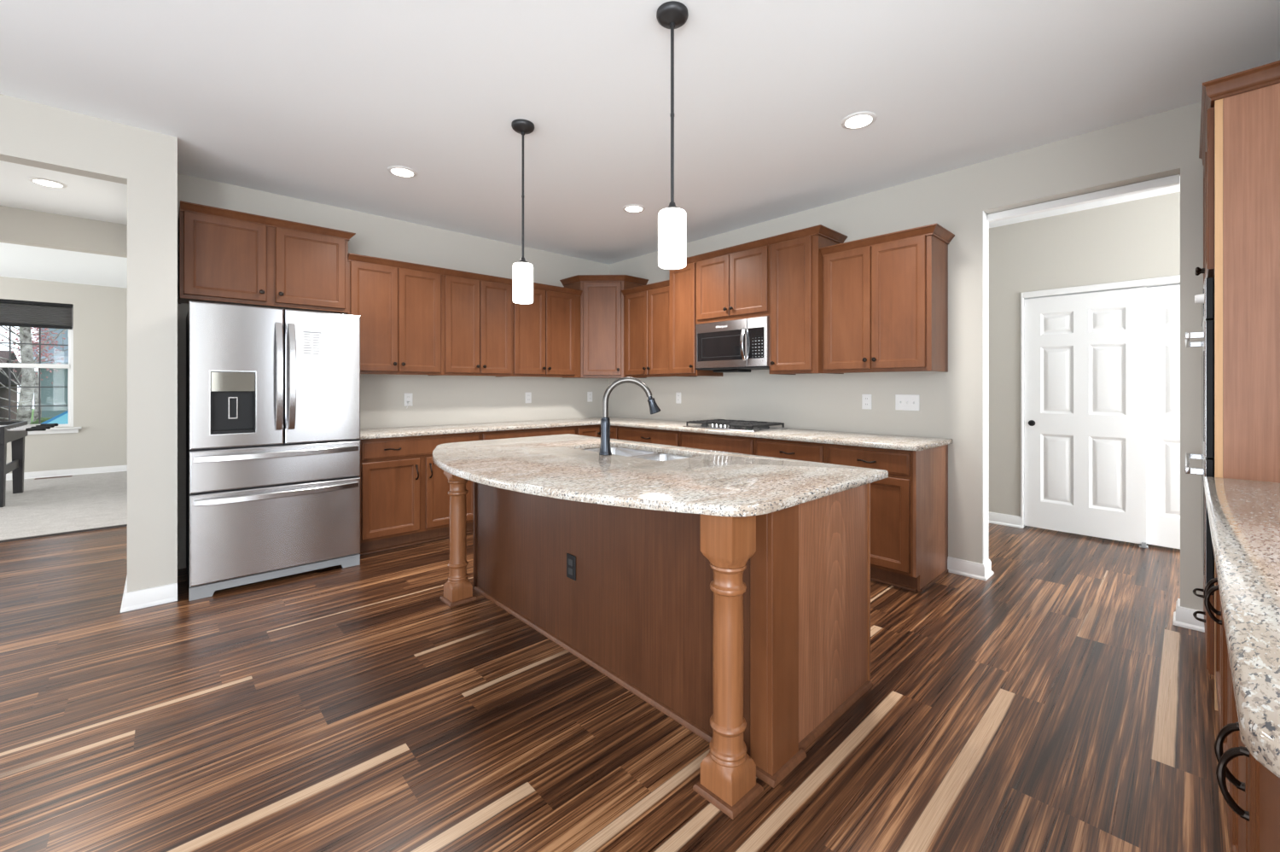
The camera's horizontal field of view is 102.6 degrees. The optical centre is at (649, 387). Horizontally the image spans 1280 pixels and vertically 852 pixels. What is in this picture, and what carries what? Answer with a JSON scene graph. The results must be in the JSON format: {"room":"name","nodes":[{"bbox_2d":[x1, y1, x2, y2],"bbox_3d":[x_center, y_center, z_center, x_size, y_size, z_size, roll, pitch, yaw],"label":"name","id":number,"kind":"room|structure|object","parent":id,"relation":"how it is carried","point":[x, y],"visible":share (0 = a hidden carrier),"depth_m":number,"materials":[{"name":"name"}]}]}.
{"room":"kitchen","nodes":[
{"label":"kitchen","id":0,"kind":"room"},
{"bbox_2d":[0,276,127,473],"bbox_3d":[-9.516,-0.112,6.232,4.927,2.754,0.150,0,0,-44],"label":"wall","id":1,"kind":"structure","parent":0,"point":[100,312],"depth_m":7.45,"materials":[{"name":"grey paint"}]},
{"bbox_2d":[0,304,81,434],"bbox_3d":[-8.690,-0.270,6.961,1.330,1.839,0.170,0,0,-44],"label":"window","id":2,"kind":"structure","parent":1,"relation":"in","point":[70,428],"depth_m":7.22,"materials":[{"name":"white"}]},
{"bbox_2d":[0,298,72,329],"bbox_3d":[-8.683,-1.009,6.955,1.146,0.358,0.037,0,0,-44],"label":"window blind","id":3,"kind":"object","parent":2,"relation":"attached to","point":[18,313],"visible":1,"depth_m":7.11,"materials":[{"name":"grey fabric"}]},
{"bbox_2d":[5,465,127,480],"bbox_3d":[-9.454,1.214,6.167,4.927,0.100,0.026,0,0,-44],"label":"baseboard","id":4,"kind":"structure","parent":1,"relation":"attached to","point":[118,468],"depth_m":7.32,"materials":[{"name":"white wood"}]},
{"bbox_2d":[0,471,127,541],"bbox_3d":[-7.957,1.269,4.644,5.000,0.032,4.300,0,0,-44],"label":"floor","id":5,"kind":"structure","parent":0,"point":[77,502],"depth_m":5.43,"materials":[{"name":"beige carpet"}]},
{"bbox_2d":[0,420,58,506],"bbox_3d":[-7.383,0.830,5.534,1.250,0.844,1.280,0,0,-44],"label":"foosball table","id":6,"kind":"object","parent":5,"relation":"on","point":[14,432],"visible":1,"depth_m":5.84,"materials":[{"name":"black wood"}]},
{"bbox_2d":[34,475,72,479],"bbox_3d":[-8.275,1.249,7.128,0.340,0.008,0.100,0,0,-44],"label":"floor vent","id":7,"kind":"object","parent":5,"relation":"in","point":[64,475],"visible":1,"depth_m":7.10,"materials":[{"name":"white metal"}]},
{"bbox_2d":[0,205,127,257],"bbox_3d":[-6.558,-1.351,3.117,4.927,0.276,0.140,0,0,-44],"label":"beam","id":8,"kind":"structure","parent":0,"point":[20,226],"depth_m":4.44,"materials":[{"name":"grey paint"}]},
{"bbox_2d":[0,93,177,592],"bbox_3d":[-4.957,-0.112,1.584,5.138,2.754,0.810,0,0,-44],"label":"wall","id":9,"kind":"structure","parent":0,"point":[32,134],"depth_m":2.96,"materials":[{"name":"grey paint"}]},
{"bbox_2d":[119,575,177,612],"bbox_3d":[-3.164,1.214,3.254,0.238,0.100,0.817,0,0,-44],"label":"baseboard","id":10,"kind":"structure","parent":9,"relation":"attached to","point":[133,600],"depth_m":2.97,"materials":[{"name":"white wood"}]},
{"bbox_2d":[177,173,609,569],"bbox_3d":[-1.930,-0.112,4.933,4.140,2.754,0.120,0,0,-44],"label":"wall","id":11,"kind":"structure","parent":0,"point":[437,399],"depth_m":4.69,"materials":[{"name":"grey paint"}]},
{"bbox_2d":[178,200,355,314],"bbox_3d":[-2.778,-0.890,3.779,1.010,0.619,0.384,0,0,-44],"label":"upper cabinet","id":12,"kind":"object","parent":11,"relation":"attached to","point":[226,256],"visible":0.98,"depth_m":3.60,"materials":[{"name":"brown wood"}]},
{"bbox_2d":[345,252,445,375],"bbox_3d":[-2.177,-0.574,4.356,0.744,0.933,0.374,0,0,-44],"label":"upper cabinet","id":13,"kind":"object","parent":11,"relation":"attached to","point":[398,305],"visible":0.94,"depth_m":4.23,"materials":[{"name":"brown wood"}]},
{"bbox_2d":[404,393,413,407],"bbox_3d":[-2.158,0.121,4.607,0.072,0.137,0.038,0,0,-44],"label":"wall outlet","id":14,"kind":"object","parent":11,"relation":"attached to","point":[408,397],"visible":1,"depth_m":4.61,"materials":[{"name":"white plastic"}]},
{"bbox_2d":[442,267,512,376],"bbox_3d":[-1.664,-0.574,4.843,0.668,0.933,0.374,0,0,-44],"label":"upper cabinet","id":15,"kind":"object","parent":11,"relation":"attached to","point":[477,308],"visible":0.98,"depth_m":4.71,"materials":[{"name":"brown wood"}]},
{"bbox_2d":[525,392,531,402],"bbox_3d":[-1.286,0.110,5.456,0.072,0.116,0.009,0,0,-44],"label":"wall outlet","id":16,"kind":"object","parent":11,"relation":"attached to","point":[528,395],"visible":1,"depth_m":5.46,"materials":[{"name":"white plastic"}]},
{"bbox_2d":[512,282,582,378],"bbox_3d":[-1.130,-0.574,5.350,0.802,0.933,0.374,0,0,-44],"label":"upper cabinet","id":17,"kind":"object","parent":11,"relation":"attached to","point":[546,331],"visible":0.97,"depth_m":5.23,"materials":[{"name":"brown wood"}]},
{"bbox_2d":[587,391,592,401],"bbox_3d":[-0.696,0.110,6.016,0.072,0.116,0.009,0,0,-44],"label":"wall outlet","id":18,"kind":"object","parent":11,"relation":"attached to","point":[589,393],"visible":1,"depth_m":6.01,"materials":[{"name":"white plastic"}]},
{"bbox_2d":[559,274,648,378],"bbox_3d":[-0.502,-0.653,5.719,0.703,1.093,0.703,0,0,-44],"label":"upper cabinet","id":19,"kind":"object","parent":11,"relation":"attached to","point":[602,299],"visible":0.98,"depth_m":5.51,"materials":[{"name":"brown wood"}]},
{"bbox_2d":[0,523,1230,851],"bbox_3d":[-0.276,1.265,1.202,11.400,0.001,11.230,0,0,-44],"label":"floor","id":20,"kind":"structure","parent":0,"point":[1055,701],"depth_m":1.95,"materials":[{"name":"brown wood"}]},
{"bbox_2d":[0,523,127,542],"bbox_3d":[-6.471,1.257,3.079,5.000,0.012,0.040,0,0,-44],"label":"trim","id":21,"kind":"structure","parent":20,"relation":"on","point":[122,525],"depth_m":4.41,"materials":[{"name":"brown wood"}]},
{"bbox_2d":[186,300,360,600],"bbox_3d":[-2.614,0.377,3.578,0.906,1.774,0.825,0,0,-44],"label":"refrigerator","id":22,"kind":"object","parent":20,"relation":"on","point":[273,430],"visible":1,"depth_m":3.27,"materials":[{"name":"grey metal"}]},
{"bbox_2d":[302,330,321,356],"bbox_3d":[-2.256,-0.290,3.435,0.108,0.170,0.002,0,0,-44],"label":"paper sheet","id":23,"kind":"object","parent":22,"relation":"attached to","point":[311,340],"visible":1,"depth_m":3.43,"materials":[{"name":"white paper"}]},
{"bbox_2d":[359,431,480,554],"bbox_3d":[-2.000,0.826,4.330,0.952,0.879,0.656,0,0,-44],"label":"base cabinet","id":24,"kind":"object","parent":20,"relation":"on","point":[404,497],"visible":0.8,"depth_m":4.03,"materials":[{"name":"brown wood"}]},
{"bbox_2d":[360,416,952,451],"bbox_3d":[-0.249,0.367,3.874,2.876,0.032,3.728,0,0,-44],"label":"countertop","id":25,"kind":"structure","parent":24,"relation":"on","point":[878,440],"depth_m":4.16,"materials":[{"name":"stone"}]},
{"bbox_2d":[682,418,787,431],"bbox_3d":[0.739,0.325,4.468,0.500,0.052,0.760,0,0,-44],"label":"gas cooktop","id":26,"kind":"object","parent":25,"relation":"in","point":[736,425],"visible":1,"depth_m":4.34,"materials":[{"name":"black metal"}]},
{"bbox_2d":[439,470,476,606],"bbox_3d":[-1.141,0.825,3.060,0.157,0.879,0.157,0,0,-44],"label":"island post","id":27,"kind":"object","parent":20,"relation":"on","point":[457,590],"visible":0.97,"depth_m":3.02,"materials":[{"name":"brown wood"}]},
{"bbox_2d":[480,425,575,440],"bbox_3d":[-1.290,0.826,5.003,1.003,0.879,0.656,0,0,-44],"label":"base cabinet","id":28,"kind":"object","parent":20,"relation":"on","point":[569,429],"visible":0.02,"depth_m":4.76,"materials":[{"name":"brown wood"}]},
{"bbox_2d":[576,424,619,439],"bbox_3d":[-0.511,0.826,5.575,0.912,0.879,0.897,0,0,-44],"label":"base cabinet","id":29,"kind":"object","parent":20,"relation":"on","point":[588,430],"visible":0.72,"depth_m":5.22,"materials":[{"name":"brown wood"}]},
{"bbox_2d":[618,425,680,446],"bbox_3d":[0.182,0.826,5.032,0.656,0.879,0.840,0,0,-44],"label":"drawer","id":30,"kind":"object","parent":20,"relation":"on","point":[640,434],"visible":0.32,"depth_m":4.79,"materials":[{"name":"brown wood"}]},
{"bbox_2d":[473,452,872,787],"bbox_3d":[-0.062,0.825,2.702,0.832,0.880,2.199,0,0,-44],"label":"kitchen island","id":31,"kind":"object","parent":20,"relation":"on","point":[637,609],"visible":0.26,"depth_m":2.02,"materials":[{"name":"brown wood"}]},
{"bbox_2d":[566,552,575,580],"bbox_3d":[-0.376,0.862,2.465,0.008,0.116,0.072,0,0,-44],"label":"power outlet","id":32,"kind":"object","parent":31,"relation":"attached to","point":[571,560],"visible":1,"depth_m":2.46,"materials":[{"name":"black plastic"}]},
{"bbox_2d":[568,558,572,575],"bbox_3d":[-0.378,0.861,2.463,0.002,0.074,0.034,0,0,-44],"label":"socket","id":33,"kind":"object","parent":32,"relation":"attached to","point":[570,560],"depth_m":2.46,"materials":[{"name":"grey plastic"}]},
{"bbox_2d":[432,433,888,516],"bbox_3d":[-0.276,0.367,2.578,1.320,0.032,2.361,0,0,-44],"label":"countertop","id":34,"kind":"structure","parent":31,"relation":"on","point":[711,482],"depth_m":2.05,"materials":[{"name":"stone"}]},
{"bbox_2d":[599,376,660,454],"bbox_3d":[-0.102,0.148,2.706,0.323,0.406,0.112,0,0,-2],"label":"kitchen faucet","id":35,"kind":"object","parent":34,"relation":"on","point":[605,448],"visible":1,"depth_m":2.67,"materials":[{"name":"grey metal"}]},
{"bbox_2d":[583,447,692,460],"bbox_3d":[-0.091,0.490,2.881,0.422,0.214,0.864,0,0,-44],"label":"sink","id":36,"kind":"object","parent":34,"relation":"in","point":[617,450],"visible":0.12,"depth_m":3.07,"materials":[{"name":"silver metal"}]},
{"bbox_2d":[680,430,755,454],"bbox_3d":[0.744,0.826,4.441,0.656,0.879,0.788,0,0,-44],"label":"drawer","id":37,"kind":"object","parent":20,"relation":"on","point":[743,445],"visible":0.02,"depth_m":4.20,"materials":[{"name":"brown wood"}]},
{"bbox_2d":[692,513,763,819],"bbox_3d":[0.247,0.825,1.611,0.157,0.879,0.157,0,0,-44],"label":"island post","id":38,"kind":"object","parent":20,"relation":"on","point":[728,782],"visible":1,"depth_m":1.57,"materials":[{"name":"brown wood"}]},
{"bbox_2d":[755,437,826,463],"bbox_3d":[1.218,0.826,3.941,0.656,0.879,0.585,0,0,-44],"label":"drawer","id":39,"kind":"object","parent":20,"relation":"on","point":[811,451],"visible":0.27,"depth_m":3.72,"materials":[{"name":"brown wood"}]},
{"bbox_2d":[826,443,948,592],"bbox_3d":[1.624,0.825,3.515,0.656,0.880,0.588,0,0,-44],"label":"base cabinet","id":40,"kind":"object","parent":20,"relation":"on","point":[909,507],"visible":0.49,"depth_m":3.25,"materials":[{"name":"brown wood"}]},
{"bbox_2d":[1203,565,1221,729],"bbox_3d":[2.205,0.826,1.610,0.570,0.879,0.638,0,0,-44],"label":"base cabinet","id":41,"kind":"object","parent":20,"relation":"on","point":[1218,609],"visible":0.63,"depth_m":1.87,"materials":[{"name":"brown wood"}]},
{"bbox_2d":[1204,584,1247,851],"bbox_3d":[1.620,0.826,1.055,1.038,0.879,0.638,0,0,-44],"label":"base cabinet","id":42,"kind":"object","parent":20,"relation":"on","point":[1229,736],"visible":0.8,"depth_m":1.22,"materials":[{"name":"brown wood"}]},
{"bbox_2d":[1192,60,1279,710],"bbox_3d":[2.721,0.035,2.115,0.936,2.460,0.658,0,0,-44],"label":"tall cabinet","id":43,"kind":"object","parent":20,"relation":"on","point":[1239,152],"visible":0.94,"depth_m":1.96,"materials":[{"name":"brown wood"}]},
{"bbox_2d":[1184,277,1214,594],"bbox_3d":[2.703,0.203,2.170,0.750,1.295,0.602,0,0,-44],"label":"wall oven","id":44,"kind":"object","parent":43,"relation":"in","point":[1207,299],"visible":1,"depth_m":2.09,"materials":[{"name":"black metal"}]},
{"bbox_2d":[1216,745,1279,851],"bbox_3d":[1.028,0.826,0.493,0.590,0.879,0.638,0,0,-44],"label":"base cabinet","id":45,"kind":"object","parent":20,"relation":"on","point":[1262,815],"visible":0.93,"depth_m":0.84,"materials":[{"name":"brown wood"}]},
{"bbox_2d":[1203,476,1279,777],"bbox_3d":[1.607,0.367,1.038,2.222,0.032,0.631,0,0,-44],"label":"countertop","id":46,"kind":"structure","parent":45,"relation":"on","point":[1244,514],"depth_m":0.87,"materials":[{"name":"stone"}]},
{"bbox_2d":[0,0,1279,288],"bbox_3d":[-1.763,-1.540,2.768,11.800,0.100,15.950,0,0,-44],"label":"ceiling","id":47,"kind":"structure","parent":0,"point":[315,101],"depth_m":2.59,"materials":[{"name":"white paint"}]},
{"bbox_2d":[28,177,67,187],"bbox_3d":[-4.373,-1.484,3.730,0.186,0.010,0.186,0,0,-44],"label":"recessed light","id":48,"kind":"object","parent":47,"relation":"in","point":[44,182],"visible":1,"depth_m":3.71,"materials":[{"name":"white"}]},
{"bbox_2d":[387,165,417,177],"bbox_3d":[-1.704,-1.484,3.541,0.186,0.010,0.186,0,0,-44],"label":"recessed light","id":49,"kind":"object","parent":47,"relation":"in","point":[404,171],"visible":1,"depth_m":3.52,"materials":[{"name":"white plastic"}]},
{"bbox_2d":[511,118,534,303],"bbox_3d":[-0.716,-0.985,2.909,0.128,1.008,0.128,0,0,-44],"label":"pendant lamp","id":50,"kind":"object","parent":47,"relation":"hanging from","point":[522,270],"visible":1,"depth_m":2.87,"materials":[{"name":"white glass"}]},
{"bbox_2d":[622,203,645,212],"bbox_3d":[-0.128,-1.484,4.268,0.186,0.010,0.186,0,0,-44],"label":"recessed light","id":51,"kind":"object","parent":47,"relation":"in","point":[633,207],"visible":1,"depth_m":4.25,"materials":[{"name":"white plastic"}]},
{"bbox_2d":[656,0,688,269],"bbox_3d":[0.091,-0.985,2.040,0.128,1.008,0.128,0,0,-44],"label":"pendant lamp","id":52,"kind":"object","parent":47,"relation":"hanging from","point":[672,219],"visible":1,"depth_m":2.01,"materials":[{"name":"white glass"}]},
{"bbox_2d":[840,111,876,129],"bbox_3d":[1.167,-1.484,2.862,0.186,0.010,0.186,0,0,-44],"label":"recessed light","id":53,"kind":"object","parent":47,"relation":"in","point":[860,119],"visible":1,"depth_m":2.85,"materials":[{"name":"white"}]},
{"bbox_2d":[609,101,1203,610],"bbox_3d":[1.503,-0.112,4.222,0.140,2.754,5.640,0,0,-44],"label":"wall","id":54,"kind":"structure","parent":0,"point":[1166,143],"depth_m":3.47,"materials":[{"name":"grey paint"}]},
{"bbox_2d":[620,279,669,378],"bbox_3d":[0.082,-0.574,5.343,0.374,0.933,0.742,0,0,-44],"label":"upper cabinet","id":55,"kind":"object","parent":54,"relation":"attached to","point":[646,307],"visible":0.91,"depth_m":5.23,"materials":[{"name":"brown wood"}]},
{"bbox_2d":[675,392,680,403],"bbox_3d":[0.306,0.110,5.374,0.009,0.116,0.072,0,0,-44],"label":"wall outlet","id":56,"kind":"object","parent":54,"relation":"attached to","point":[677,394],"visible":1,"depth_m":5.37,"materials":[{"name":"white plastic"}]},
{"bbox_2d":[669,256,722,376],"bbox_3d":[0.436,-0.650,4.927,0.434,1.086,0.348,0,0,-44],"label":"upper cabinet","id":57,"kind":"object","parent":54,"relation":"attached to","point":[683,281],"visible":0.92,"depth_m":4.79,"materials":[{"name":"brown wood"}]},
{"bbox_2d":[693,238,768,324],"bbox_3d":[0.821,-0.885,4.521,0.434,0.616,0.768,0,0,-44],"label":"upper cabinet","id":58,"kind":"object","parent":54,"relation":"attached to","point":[732,282],"visible":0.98,"depth_m":4.36,"materials":[{"name":"brown wood"}]},
{"bbox_2d":[695,315,768,372],"bbox_3d":[0.809,-0.355,4.509,0.452,0.436,0.763,0,0,-44],"label":"microwave","id":59,"kind":"object","parent":58,"relation":"attached to","point":[738,345],"visible":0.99,"depth_m":4.37,"materials":[{"name":"silver metal"}]},
{"bbox_2d":[766,224,847,374],"bbox_3d":[1.247,-0.650,4.072,0.434,1.086,0.469,0,0,-44],"label":"upper cabinet","id":60,"kind":"object","parent":54,"relation":"attached to","point":[795,258],"visible":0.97,"depth_m":3.94,"materials":[{"name":"brown wood"}]},
{"bbox_2d":[861,394,871,409],"bbox_3d":[1.669,0.110,3.939,0.009,0.116,0.072,0,0,-44],"label":"wall outlet","id":61,"kind":"object","parent":54,"relation":"attached to","point":[866,398],"visible":1,"depth_m":3.94,"materials":[{"name":"white plastic"}]},
{"bbox_2d":[864,396,868,406],"bbox_3d":[1.667,0.110,3.937,0.002,0.076,0.033,0,0,-44],"label":"socket","id":62,"kind":"object","parent":61,"relation":"attached to","point":[866,398],"depth_m":3.94,"materials":[{"name":"grey plastic"}]},
{"bbox_2d":[819,222,954,373],"bbox_3d":[1.677,-0.574,3.664,0.374,0.933,0.801,0,0,-44],"label":"upper cabinet","id":63,"kind":"object","parent":54,"relation":"attached to","point":[885,297],"visible":1,"depth_m":3.51,"materials":[{"name":"brown wood"}]},
{"bbox_2d":[895,394,919,410],"bbox_3d":[1.869,0.110,3.722,0.018,0.116,0.166,0,0,-44],"label":"light switch","id":64,"kind":"object","parent":54,"relation":"attached to","point":[903,402],"visible":1,"depth_m":3.72,"materials":[{"name":"white plastic"}]},
{"bbox_2d":[947,556,994,581],"bbox_3d":[2.189,1.214,3.500,0.193,0.100,0.232,0,0,-44],"label":"baseboard","id":65,"kind":"structure","parent":54,"relation":"attached to","point":[976,570],"depth_m":3.44,"materials":[{"name":"white wood"}]},
{"bbox_2d":[982,210,988,563],"bbox_3d":[2.252,0.000,3.434,0.132,2.330,0.003,0,0,-44],"label":"trim","id":66,"kind":"structure","parent":54,"relation":"attached to","point":[985,223],"depth_m":3.42,"materials":[{"name":"white wood"}]},
{"bbox_2d":[987,174,1179,222],"bbox_3d":[2.604,-1.143,3.146,0.055,0.045,0.901,0,0,-44],"label":"trim","id":67,"kind":"structure","parent":54,"relation":"attached to","point":[1173,180],"depth_m":3.08,"materials":[{"name":"white"}]},
{"bbox_2d":[1172,598,1204,632],"bbox_3d":[2.897,1.214,2.753,0.193,0.100,0.120,0,0,-44],"label":"baseboard","id":68,"kind":"object","parent":54,"relation":"attached to","point":[1183,616],"visible":0.83,"depth_m":2.70,"materials":[{"name":"white wood"}]},
{"bbox_2d":[988,192,1180,516],"bbox_3d":[4.188,-0.112,3.834,0.120,2.754,6.100,0,0,-44],"label":"wall","id":69,"kind":"structure","parent":0,"point":[1137,239],"depth_m":4.53,"materials":[{"name":"grey paint"}]},
{"bbox_2d":[988,511,1021,528],"bbox_3d":[2.725,1.214,5.268,0.026,0.100,1.805,0,0,-44],"label":"baseboard","id":70,"kind":"structure","parent":69,"relation":"attached to","point":[995,518],"depth_m":4.70,"materials":[{"name":"white wood"}]},
{"bbox_2d":[1024,286,1148,548],"bbox_3d":[3.656,0.236,4.333,0.059,2.056,0.800,0,0,-44],"label":"door","id":71,"kind":"structure","parent":69,"relation":"in","point":[1085,354],"depth_m":4.31,"materials":[{"name":"white wood"}]},
{"bbox_2d":[1020,274,1180,528],"bbox_3d":[4.019,0.206,4.004,0.132,2.118,1.820,0,0,-44],"label":"trim","id":72,"kind":"structure","parent":69,"relation":"attached to","point":[1172,280],"depth_m":4.45,"materials":[{"name":"white wood"}]},
{"bbox_2d":[1146,284,1180,548],"bbox_3d":[4.211,0.226,3.829,0.035,2.035,0.790,0,0,-44],"label":"door","id":73,"kind":"structure","parent":69,"relation":"in","point":[1163,302],"depth_m":4.01,"materials":[{"name":"white wood"}]},
{"label":"outside","id":74,"kind":"structure","parent":0,"visible":0},
{"bbox_3d":[-15.522,2.115,7.527,100.000,0.200,9.400,0,0,-44],"label":"lawn","id":75,"kind":"structure","parent":74,"visible":0},
{"bbox_2d":[0,325,68,424],"bbox_3d":[-11.716,-0.982,9.470,1.891,6.007,2.613,0,0,36],"label":"birch tree","id":76,"kind":"object","parent":75,"relation":"on","point":[26,398],"visible":0.18,"depth_m":9.60,"materials":[{"name":"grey plant"}]},
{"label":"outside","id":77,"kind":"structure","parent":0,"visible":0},
{"bbox_2d":[17,408,34,421],"bbox_3d":[-39.420,2.105,32.693,100.000,0.220,47.990,0,0,-44],"label":"lawn","id":78,"kind":"structure","parent":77,"point":[32,410],"depth_m":36.67,"materials":[{"name":"green plant"}]},
{"bbox_2d":[0,350,22,421],"bbox_3d":[-36.627,0.065,22.927,10.400,3.900,9.200,0,0,-44],"label":"house","id":79,"kind":"structure","parent":78,"relation":"on","point":[3,379],"depth_m":26.67,"materials":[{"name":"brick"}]},
{"bbox_2d":[1,326,65,421],"bbox_3d":[-22.368,-0.664,18.797,1.837,5.367,1.469,0,0,10],"label":"tree","id":80,"kind":"object","parent":78,"relation":"on","point":[36,389],"visible":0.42,"depth_m":18.73,"materials":[{"name":"green plant"}]},
{"bbox_2d":[30,417,52,424],"bbox_3d":[-20.689,1.526,18.307,2.898,0.977,1.146,0,0,-44],"label":"hedge","id":81,"kind":"object","parent":78,"relation":"on","point":[43,419],"visible":0.03,"depth_m":17.84,"materials":[{"name":"green plant"}]},
{"bbox_2d":[33,327,68,417],"bbox_3d":[-27.529,-2.285,28.739,8.600,8.600,9.100,0,0,-44],"label":"house","id":82,"kind":"structure","parent":78,"relation":"on","point":[49,396],"depth_m":23.54,"materials":[{"name":"grey"}]},
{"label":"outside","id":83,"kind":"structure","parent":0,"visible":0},
{"bbox_3d":[-20.828,2.165,13.114,100.000,0.200,5.990,0,0,-44],"label":"street","id":84,"kind":"object","parent":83,"visible":0},
{"bbox_2d":[40,410,68,424],"bbox_3d":[-16.597,1.333,15.194,4.240,1.455,1.740,0,0,-44],"label":"parked car","id":85,"kind":"object","parent":84,"relation":"on","point":[62,418],"visible":0.02,"depth_m":14.29,"materials":[{"name":"blue metal"}]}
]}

